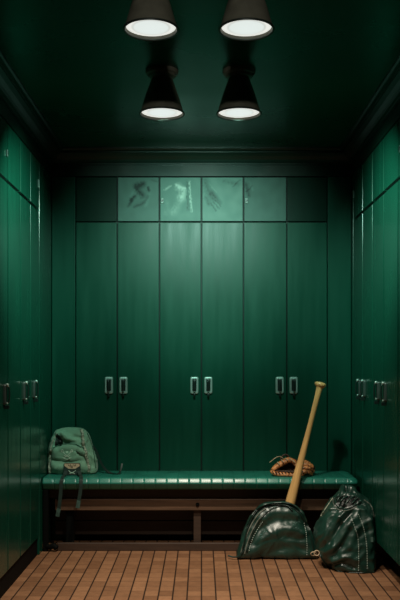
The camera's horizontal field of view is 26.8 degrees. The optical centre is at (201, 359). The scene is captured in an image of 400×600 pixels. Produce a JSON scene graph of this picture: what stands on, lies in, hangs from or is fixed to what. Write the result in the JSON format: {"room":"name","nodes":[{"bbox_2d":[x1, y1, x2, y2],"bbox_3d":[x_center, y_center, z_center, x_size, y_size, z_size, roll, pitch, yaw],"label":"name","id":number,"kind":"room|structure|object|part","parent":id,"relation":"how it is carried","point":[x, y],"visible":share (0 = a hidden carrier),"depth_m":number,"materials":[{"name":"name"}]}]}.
{"room":"changing room","nodes":[
{"label":"changing room","id":0,"kind":"room"},
{"bbox_2d":[0,0,399,146],"bbox_3d":[0.000,-1.365,2.266,2.960,0.080,7.132,0,0,0],"label":"ceiling","id":1,"kind":"structure","parent":0,"point":[322,63],"depth_m":3.76,"materials":[{"name":"green paint"}]},
{"bbox_2d":[0,50,62,175],"bbox_3d":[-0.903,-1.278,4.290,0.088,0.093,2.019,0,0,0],"label":"trim","id":2,"kind":"structure","parent":1,"relation":"attached to","point":[13,94],"depth_m":4.31,"materials":[{"name":"green paint"}]},
{"bbox_2d":[123,0,178,40],"bbox_3d":[-0.175,-1.232,2.900,0.194,0.185,0.194,0,0,0],"label":"ceiling lamp","id":3,"kind":"object","parent":1,"relation":"attached to","point":[147,20],"visible":1,"depth_m":2.86,"materials":[{"name":"black metal"}]},
{"bbox_2d":[126,20,175,35],"bbox_3d":[-0.175,-1.153,2.900,0.175,0.012,0.175,0,0,0],"label":"diffuser","id":4,"kind":"object","parent":3,"relation":"attached to","point":[133,27],"depth_m":2.90,"materials":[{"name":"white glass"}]},
{"bbox_2d":[139,65,184,120],"bbox_3d":[-0.181,-1.224,3.840,0.210,0.201,0.210,0,0,0],"label":"ceiling lamp","id":5,"kind":"object","parent":1,"relation":"attached to","point":[161,102],"visible":1,"depth_m":3.79,"materials":[{"name":"black metal"}]},
{"bbox_2d":[142,108,181,117],"bbox_3d":[-0.181,-1.138,3.840,0.189,0.012,0.189,0,0,0],"label":"diffuser","id":6,"kind":"object","parent":5,"relation":"attached to","point":[146,112],"depth_m":3.85,"materials":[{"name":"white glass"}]},
{"bbox_3d":[-0.181,-1.308,3.840,0.151,0.034,0.151,0,0,0],"label":"plate","id":7,"kind":"part","parent":5,"relation":"part of","materials":[{"name":"black metal"}]},
{"bbox_2d":[53,147,349,164],"bbox_3d":[0.000,-1.278,5.255,1.895,0.093,0.088,0,0,0],"label":"trim","id":8,"kind":"structure","parent":1,"relation":"attached to","point":[68,155],"depth_m":5.25,"materials":[{"name":"green paint"}]},
{"bbox_2d":[52,165,350,176],"bbox_3d":[0.000,-1.244,5.315,1.894,0.162,0.030,0,0,0],"label":"trim","id":9,"kind":"structure","parent":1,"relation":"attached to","point":[57,170],"depth_m":5.30,"materials":[{"name":"green paint"}]},
{"bbox_2d":[216,65,261,120],"bbox_3d":[0.172,-1.224,3.840,0.210,0.201,0.210,0,0,0],"label":"ceiling lamp","id":10,"kind":"object","parent":1,"relation":"attached to","point":[238,102],"visible":1,"depth_m":3.79,"materials":[{"name":"black metal"}]},
{"bbox_2d":[219,108,258,117],"bbox_3d":[0.172,-1.138,3.840,0.189,0.012,0.189,0,0,0],"label":"diffuser","id":11,"kind":"object","parent":10,"relation":"attached to","point":[223,112],"depth_m":3.85,"materials":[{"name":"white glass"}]},
{"bbox_3d":[0.172,-1.308,3.840,0.151,0.034,0.151,0,0,0],"label":"plate","id":12,"kind":"part","parent":10,"relation":"part of","materials":[{"name":"black metal"}]},
{"bbox_2d":[218,0,274,40],"bbox_3d":[0.156,-1.232,2.900,0.194,0.185,0.194,0,0,0],"label":"ceiling lamp","id":13,"kind":"object","parent":1,"relation":"attached to","point":[243,20],"visible":1,"depth_m":2.86,"materials":[{"name":"black metal"}]},
{"bbox_2d":[222,20,270,35],"bbox_3d":[0.156,-1.153,2.900,0.175,0.012,0.175,0,0,0],"label":"diffuser","id":14,"kind":"object","parent":13,"relation":"attached to","point":[229,27],"depth_m":2.90,"materials":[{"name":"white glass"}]},
{"bbox_2d":[340,55,399,175],"bbox_3d":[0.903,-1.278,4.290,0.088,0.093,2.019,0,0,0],"label":"trim","id":15,"kind":"structure","parent":1,"relation":"attached to","point":[386,97],"depth_m":4.36,"materials":[{"name":"green paint"}]},
{"bbox_2d":[0,527,399,599],"bbox_3d":[0.000,1.170,2.266,2.960,0.060,7.132,0,0,0],"label":"floor","id":16,"kind":"structure","parent":0,"point":[53,574],"depth_m":4.37,"materials":[{"name":"brown wood"}]},
{"bbox_2d":[0,115,9,598],"bbox_3d":[-1.143,-0.010,3.968,0.450,2.300,0.274,0,0,0],"label":"locker","id":17,"kind":"object","parent":16,"relation":"on","point":[4,386],"visible":1,"depth_m":4.01,"materials":[{"name":"green paint"}]},
{"bbox_3d":[-0.959,-1.019,3.968,0.022,0.274,0.259,0,0,0],"label":"door","id":18,"kind":"part","parent":17,"relation":"part of","materials":[{"name":"green paint"}]},
{"bbox_3d":[-0.959,0.083,3.968,0.022,1.896,0.259,0,0,0],"label":"door","id":19,"kind":"part","parent":17,"relation":"part of","materials":[{"name":"green paint"}]},
{"bbox_3d":[-0.935,0.165,4.020,0.027,0.100,0.034,0,0,0],"label":"handle","id":20,"kind":"part","parent":17,"relation":"part of","materials":[{"name":"silver metal"}]},
{"bbox_2d":[4,125,19,591],"bbox_3d":[-1.158,-0.010,4.247,0.420,2.300,0.280,0,0,0],"label":"locker","id":21,"kind":"object","parent":16,"relation":"on","point":[13,181],"visible":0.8,"depth_m":4.21,"materials":[{"name":"green paint"}]},
{"bbox_3d":[-0.959,-1.019,4.247,0.022,0.274,0.265,0,0,0],"label":"door","id":22,"kind":"part","parent":21,"relation":"part of","materials":[{"name":"green paint"}]},
{"bbox_3d":[-0.959,0.083,4.247,0.022,1.896,0.265,0,0,0],"label":"door","id":23,"kind":"part","parent":21,"relation":"part of","materials":[{"name":"green paint"}]},
{"bbox_2d":[16,140,29,576],"bbox_3d":[-1.143,-0.010,4.516,0.450,2.300,0.253,0,0,0],"label":"locker","id":24,"kind":"object","parent":16,"relation":"on","point":[24,192],"visible":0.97,"depth_m":4.49,"materials":[{"name":"green paint"}]},
{"bbox_3d":[-0.959,-1.019,4.516,0.022,0.274,0.238,0,0,0],"label":"door","id":25,"kind":"part","parent":24,"relation":"part of","materials":[{"name":"green paint"}]},
{"bbox_3d":[-0.959,0.083,4.516,0.022,1.896,0.238,0,0,0],"label":"door","id":26,"kind":"part","parent":24,"relation":"part of","materials":[{"name":"green paint"}]},
{"bbox_3d":[-0.935,0.165,4.458,0.027,0.100,0.034,0,0,0],"label":"handle","id":27,"kind":"part","parent":24,"relation":"part of","materials":[{"name":"silver metal"}]},
{"bbox_2d":[27,152,39,564],"bbox_3d":[-1.143,-0.010,4.771,0.450,2.300,0.255,0,0,0],"label":"locker","id":28,"kind":"object","parent":16,"relation":"on","point":[34,163],"visible":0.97,"depth_m":4.76,"materials":[{"name":"green paint"}]},
{"bbox_3d":[-0.959,-1.019,4.771,0.022,0.274,0.240,0,0,0],"label":"door","id":29,"kind":"part","parent":28,"relation":"part of","materials":[{"name":"green paint"}]},
{"bbox_3d":[-0.959,0.083,4.771,0.022,1.896,0.240,0,0,0],"label":"door","id":30,"kind":"part","parent":28,"relation":"part of","materials":[{"name":"green paint"}]},
{"bbox_3d":[-0.935,0.165,4.725,0.027,0.100,0.034,0,0,0],"label":"handle","id":31,"kind":"part","parent":28,"relation":"part of","materials":[{"name":"silver metal"}]},
{"bbox_2d":[36,162,50,554],"bbox_3d":[-0.960,-0.010,5.101,0.024,2.300,0.395,0,0,0],"label":"filler panel","id":32,"kind":"object","parent":16,"relation":"on","point":[44,210],"visible":0.66,"depth_m":5.06,"materials":[{"name":"green paint"}]},
{"bbox_2d":[52,177,75,539],"bbox_3d":[-0.872,-0.010,5.312,0.147,2.300,0.023,0,0,0],"label":"filler panel","id":33,"kind":"object","parent":16,"relation":"on","point":[63,188],"visible":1,"depth_m":5.30,"materials":[{"name":"green paint"}]},
{"bbox_2d":[76,177,159,538],"bbox_3d":[-0.531,-0.010,5.489,0.530,2.300,0.462,0,0,0],"label":"locker","id":34,"kind":"object","parent":16,"relation":"on","point":[118,218],"visible":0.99,"depth_m":5.30,"materials":[{"name":"green paint"}]},
{"bbox_3d":[-0.665,-1.016,5.311,0.256,0.279,0.022,0,0,0],"label":"door","id":35,"kind":"part","parent":34,"relation":"part of","materials":[{"name":"green paint"}]},
{"bbox_3d":[-0.665,0.084,5.311,0.256,1.905,0.022,0,0,0],"label":"door","id":36,"kind":"part","parent":34,"relation":"part of","materials":[{"name":"green paint"}]},
{"bbox_3d":[-0.585,0.160,5.282,0.052,0.108,0.036,0,0,0],"label":"handle","id":37,"kind":"part","parent":34,"relation":"part of","materials":[{"name":"silver metal"}]},
{"bbox_3d":[-0.493,0.160,5.282,0.052,0.108,0.036,0,0,0],"label":"handle","id":38,"kind":"part","parent":34,"relation":"part of","materials":[{"name":"silver metal"}]},
{"bbox_3d":[-0.399,-1.016,5.311,0.260,0.279,0.023,0,0,0],"label":"door","id":39,"kind":"part","parent":34,"relation":"part of","materials":[{"name":"green paint"}]},
{"bbox_3d":[-0.399,0.084,5.311,0.260,1.905,0.022,0,0,0],"label":"door","id":40,"kind":"part","parent":34,"relation":"part of","materials":[{"name":"green paint"}]},
{"bbox_2d":[42,471,357,550],"bbox_3d":[-0.007,0.919,5.130,1.873,0.442,0.331,0,0,0],"label":"bench","id":41,"kind":"object","parent":16,"relation":"on","point":[197,503],"visible":0.88,"depth_m":5.07,"materials":[{"name":"green plastic"}]},
{"bbox_3d":[-0.929,0.956,5.008,0.027,0.368,0.045,0,0,0],"label":"leg","id":42,"kind":"part","parent":41,"relation":"part of","materials":[{"name":"black wood"}]},
{"bbox_3d":[-0.800,0.988,5.106,0.044,0.304,0.040,0,0,0],"label":"support post","id":43,"kind":"part","parent":41,"relation":"part of","materials":[{"name":"black wood"}]},
{"bbox_2d":[48,427,122,516],"bbox_3d":[-0.713,0.672,5.115,0.462,0.508,0.338,0,0,0],"label":"backpack","id":44,"kind":"object","parent":41,"relation":"on","point":[71,451],"visible":1,"depth_m":5.11,"materials":[{"name":"green fabric"}]},
{"bbox_3d":[0.014,1.115,5.011,1.752,0.049,0.022,0,0,0],"label":"board","id":45,"kind":"part","parent":41,"relation":"part of","materials":[{"name":"brown wood"}]},
{"bbox_3d":[0.008,0.874,5.072,1.784,0.068,0.025,0,0,0],"label":"rail","id":46,"kind":"part","parent":41,"relation":"part of","materials":[{"name":"brown wood"}]},
{"bbox_3d":[-0.026,0.988,5.106,0.044,0.304,0.040,0,0,0],"label":"support post","id":47,"kind":"part","parent":41,"relation":"part of","materials":[{"name":"brown wood"}]},
{"bbox_3d":[-0.007,0.735,5.130,1.873,0.074,0.331,0,0,0],"label":"seat","id":48,"kind":"part","parent":41,"relation":"part of","materials":[{"name":"green leather"}]},
{"bbox_2d":[270,454,314,475],"bbox_3d":[0.554,0.636,5.098,0.285,0.123,0.156,0,0,0],"label":"glove","id":49,"kind":"object","parent":41,"relation":"on","point":[284,467],"visible":0.81,"depth_m":5.09,"materials":[{"name":"leather"}]},
{"bbox_2d":[160,177,242,538],"bbox_3d":[0.000,-0.010,5.489,0.530,2.300,0.462,0,0,0],"label":"locker","id":50,"kind":"object","parent":16,"relation":"on","point":[201,218],"visible":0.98,"depth_m":5.30,"materials":[{"name":"green paint"}]},
{"bbox_3d":[-0.133,-1.016,5.311,0.258,0.279,0.023,0,0,0],"label":"door","id":51,"kind":"part","parent":50,"relation":"part of","materials":[{"name":"green paint"}]},
{"bbox_3d":[-0.133,0.084,5.311,0.258,1.905,0.022,0,0,0],"label":"door","id":52,"kind":"part","parent":50,"relation":"part of","materials":[{"name":"green paint"}]},
{"bbox_3d":[-0.045,0.160,5.282,0.052,0.108,0.036,0,0,0],"label":"handle","id":53,"kind":"part","parent":50,"relation":"part of","materials":[{"name":"silver metal"}]},
{"bbox_3d":[0.043,0.160,5.282,0.052,0.108,0.036,0,0,0],"label":"handle","id":54,"kind":"part","parent":50,"relation":"part of","materials":[{"name":"silver metal"}]},
{"bbox_3d":[0.133,-1.016,5.311,0.258,0.279,0.023,0,0,0],"label":"door","id":55,"kind":"part","parent":50,"relation":"part of","materials":[{"name":"green paint"}]},
{"bbox_3d":[0.133,0.084,5.311,0.258,1.905,0.022,0,0,0],"label":"door","id":56,"kind":"part","parent":50,"relation":"part of","materials":[{"name":"green paint"}]},
{"bbox_2d":[228,501,317,558],"bbox_3d":[0.411,0.976,4.829,0.523,0.324,0.139,0,0,0],"label":"duffel bag","id":57,"kind":"object","parent":16,"relation":"on","point":[274,529],"visible":0.97,"depth_m":4.78,"materials":[{"name":"green leather"}]},
{"bbox_3d":[0.375,0.949,4.804,0.294,0.248,0.053,0,0,-4],"label":"carry handle","id":58,"kind":"part","parent":57,"relation":"part of","materials":[{"name":"green leather"}]},
{"bbox_2d":[243,177,326,470],"bbox_3d":[0.531,-0.010,5.489,0.530,2.300,0.462,0,0,0],"label":"locker","id":59,"kind":"object","parent":16,"relation":"on","point":[285,218],"visible":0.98,"depth_m":5.30,"materials":[{"name":"green paint"}]},
{"bbox_3d":[0.403,-1.016,5.311,0.267,0.279,0.023,0,0,0],"label":"door","id":60,"kind":"part","parent":59,"relation":"part of","materials":[{"name":"green paint"}]},
{"bbox_3d":[0.403,0.084,5.311,0.267,1.905,0.022,0,0,0],"label":"door","id":61,"kind":"part","parent":59,"relation":"part of","materials":[{"name":"green paint"}]},
{"bbox_3d":[0.494,0.160,5.282,0.052,0.108,0.036,0,0,0],"label":"handle","id":62,"kind":"part","parent":59,"relation":"part of","materials":[{"name":"silver metal"}]},
{"bbox_3d":[0.582,0.160,5.282,0.052,0.108,0.036,0,0,0],"label":"handle","id":63,"kind":"part","parent":59,"relation":"part of","materials":[{"name":"silver metal"}]},
{"bbox_3d":[0.668,-1.016,5.311,0.249,0.279,0.022,0,0,0],"label":"door","id":64,"kind":"part","parent":59,"relation":"part of","materials":[{"name":"green paint"}]},
{"bbox_3d":[0.668,0.084,5.311,0.249,1.905,0.022,0,0,0],"label":"door","id":65,"kind":"part","parent":59,"relation":"part of","materials":[{"name":"green paint"}]},
{"bbox_2d":[286,381,325,503],"bbox_3d":[0.581,0.625,4.934,0.306,1.000,0.069,0,0,1],"label":"bat","id":66,"kind":"object","parent":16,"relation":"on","point":[291,497],"visible":0.73,"depth_m":4.92,"materials":[{"name":"brown wood"}]},
{"bbox_2d":[327,177,350,473],"bbox_3d":[0.872,-0.010,5.312,0.147,2.300,0.023,0,0,0],"label":"filler panel","id":67,"kind":"object","parent":16,"relation":"on","point":[338,188],"visible":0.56,"depth_m":5.30,"materials":[{"name":"green paint"}]},
{"bbox_2d":[313,484,375,573],"bbox_3d":[0.785,0.919,4.629,0.336,0.446,0.331,0,0,5],"label":"drawstring bag","id":68,"kind":"object","parent":16,"relation":"on","point":[344,536],"visible":1,"depth_m":4.52,"materials":[{"name":"leather"}]},
{"bbox_2d":[352,175,355,475],"bbox_3d":[0.960,-0.010,5.269,0.024,2.300,0.058,0,0,0],"label":"filler panel","id":69,"kind":"object","parent":16,"relation":"on","point":[353,219],"visible":0.24,"depth_m":5.26,"materials":[{"name":"green paint"}]},
{"bbox_2d":[353,152,388,564],"bbox_3d":[1.143,-0.010,4.943,0.450,2.300,0.588,0,0,0],"label":"locker","id":70,"kind":"object","parent":16,"relation":"on","point":[363,201],"visible":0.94,"depth_m":4.90,"materials":[{"name":"green paint"}]},
{"bbox_3d":[0.959,0.061,5.084,0.022,1.850,0.291,0,0,0],"label":"door","id":71,"kind":"part","parent":70,"relation":"part of","materials":[{"name":"green paint"}]},
{"bbox_3d":[0.959,-1.019,5.084,0.022,0.274,0.291,0,0,0],"label":"door","id":72,"kind":"part","parent":70,"relation":"part of","materials":[{"name":"green paint"}]},
{"bbox_3d":[0.935,0.165,4.855,0.027,0.100,0.034,0,0,0],"label":"handle","id":73,"kind":"part","parent":70,"relation":"part of","materials":[{"name":"silver metal"}]},
{"bbox_3d":[0.959,0.061,4.789,0.022,1.850,0.265,0,0,0],"label":"door","id":74,"kind":"part","parent":70,"relation":"part of","materials":[{"name":"green paint"}]},
{"bbox_3d":[0.959,-1.019,4.789,0.022,0.274,0.265,0,0,0],"label":"door","id":75,"kind":"part","parent":70,"relation":"part of","materials":[{"name":"green paint"}]},
{"bbox_2d":[373,121,399,576],"bbox_3d":[1.143,-0.010,4.346,0.450,2.300,0.601,0,0,0],"label":"locker","id":76,"kind":"object","parent":16,"relation":"on","point":[385,155],"visible":0.99,"depth_m":4.32,"materials":[{"name":"green paint"}]},
{"bbox_3d":[0.935,0.165,4.472,0.027,0.100,0.034,0,0,0],"label":"handle","id":77,"kind":"part","parent":76,"relation":"part of","materials":[{"name":"silver metal"}]},
{"bbox_3d":[0.959,0.061,4.504,0.022,1.850,0.271,0,0,0],"label":"door","id":78,"kind":"part","parent":76,"relation":"part of","materials":[{"name":"green paint"}]},
{"bbox_3d":[0.959,-1.019,4.504,0.022,0.274,0.271,0,0,0],"label":"door","id":79,"kind":"part","parent":76,"relation":"part of","materials":[{"name":"green paint"}]},
{"bbox_3d":[0.935,0.165,4.300,0.027,0.100,0.034,0,0,0],"label":"handle","id":80,"kind":"part","parent":76,"relation":"part of","materials":[{"name":"silver metal"}]},
{"bbox_3d":[0.959,0.061,4.202,0.022,1.850,0.298,0,0,0],"label":"door","id":81,"kind":"part","parent":76,"relation":"part of","materials":[{"name":"green paint"}]},
{"bbox_3d":[0.959,-1.019,4.202,0.022,0.274,0.298,0,0,0],"label":"door","id":82,"kind":"part","parent":76,"relation":"part of","materials":[{"name":"green paint"}]},
{"bbox_2d":[398,119,399,565],"bbox_3d":[1.143,-0.010,3.743,0.450,2.300,0.603,0,0,0],"label":"locker","id":83,"kind":"object","parent":16,"relation":"on","point":[399,119],"visible":1,"depth_m":4.01,"materials":[{"name":"green paint"}]},
{"bbox_3d":[0.959,-1.019,3.893,0.022,0.274,0.288,0,0,0],"label":"door","id":84,"kind":"part","parent":83,"relation":"part of","materials":[{"name":"green paint"}]},
{"bbox_2d":[51,176,351,526],"bbox_3d":[0.000,-0.092,5.782,2.760,2.465,0.100,0,0,0],"label":"wall","id":85,"kind":"structure","parent":0,"point":[51,176],"depth_m":5.73,"materials":[{"name":"green paint"}]}
]}

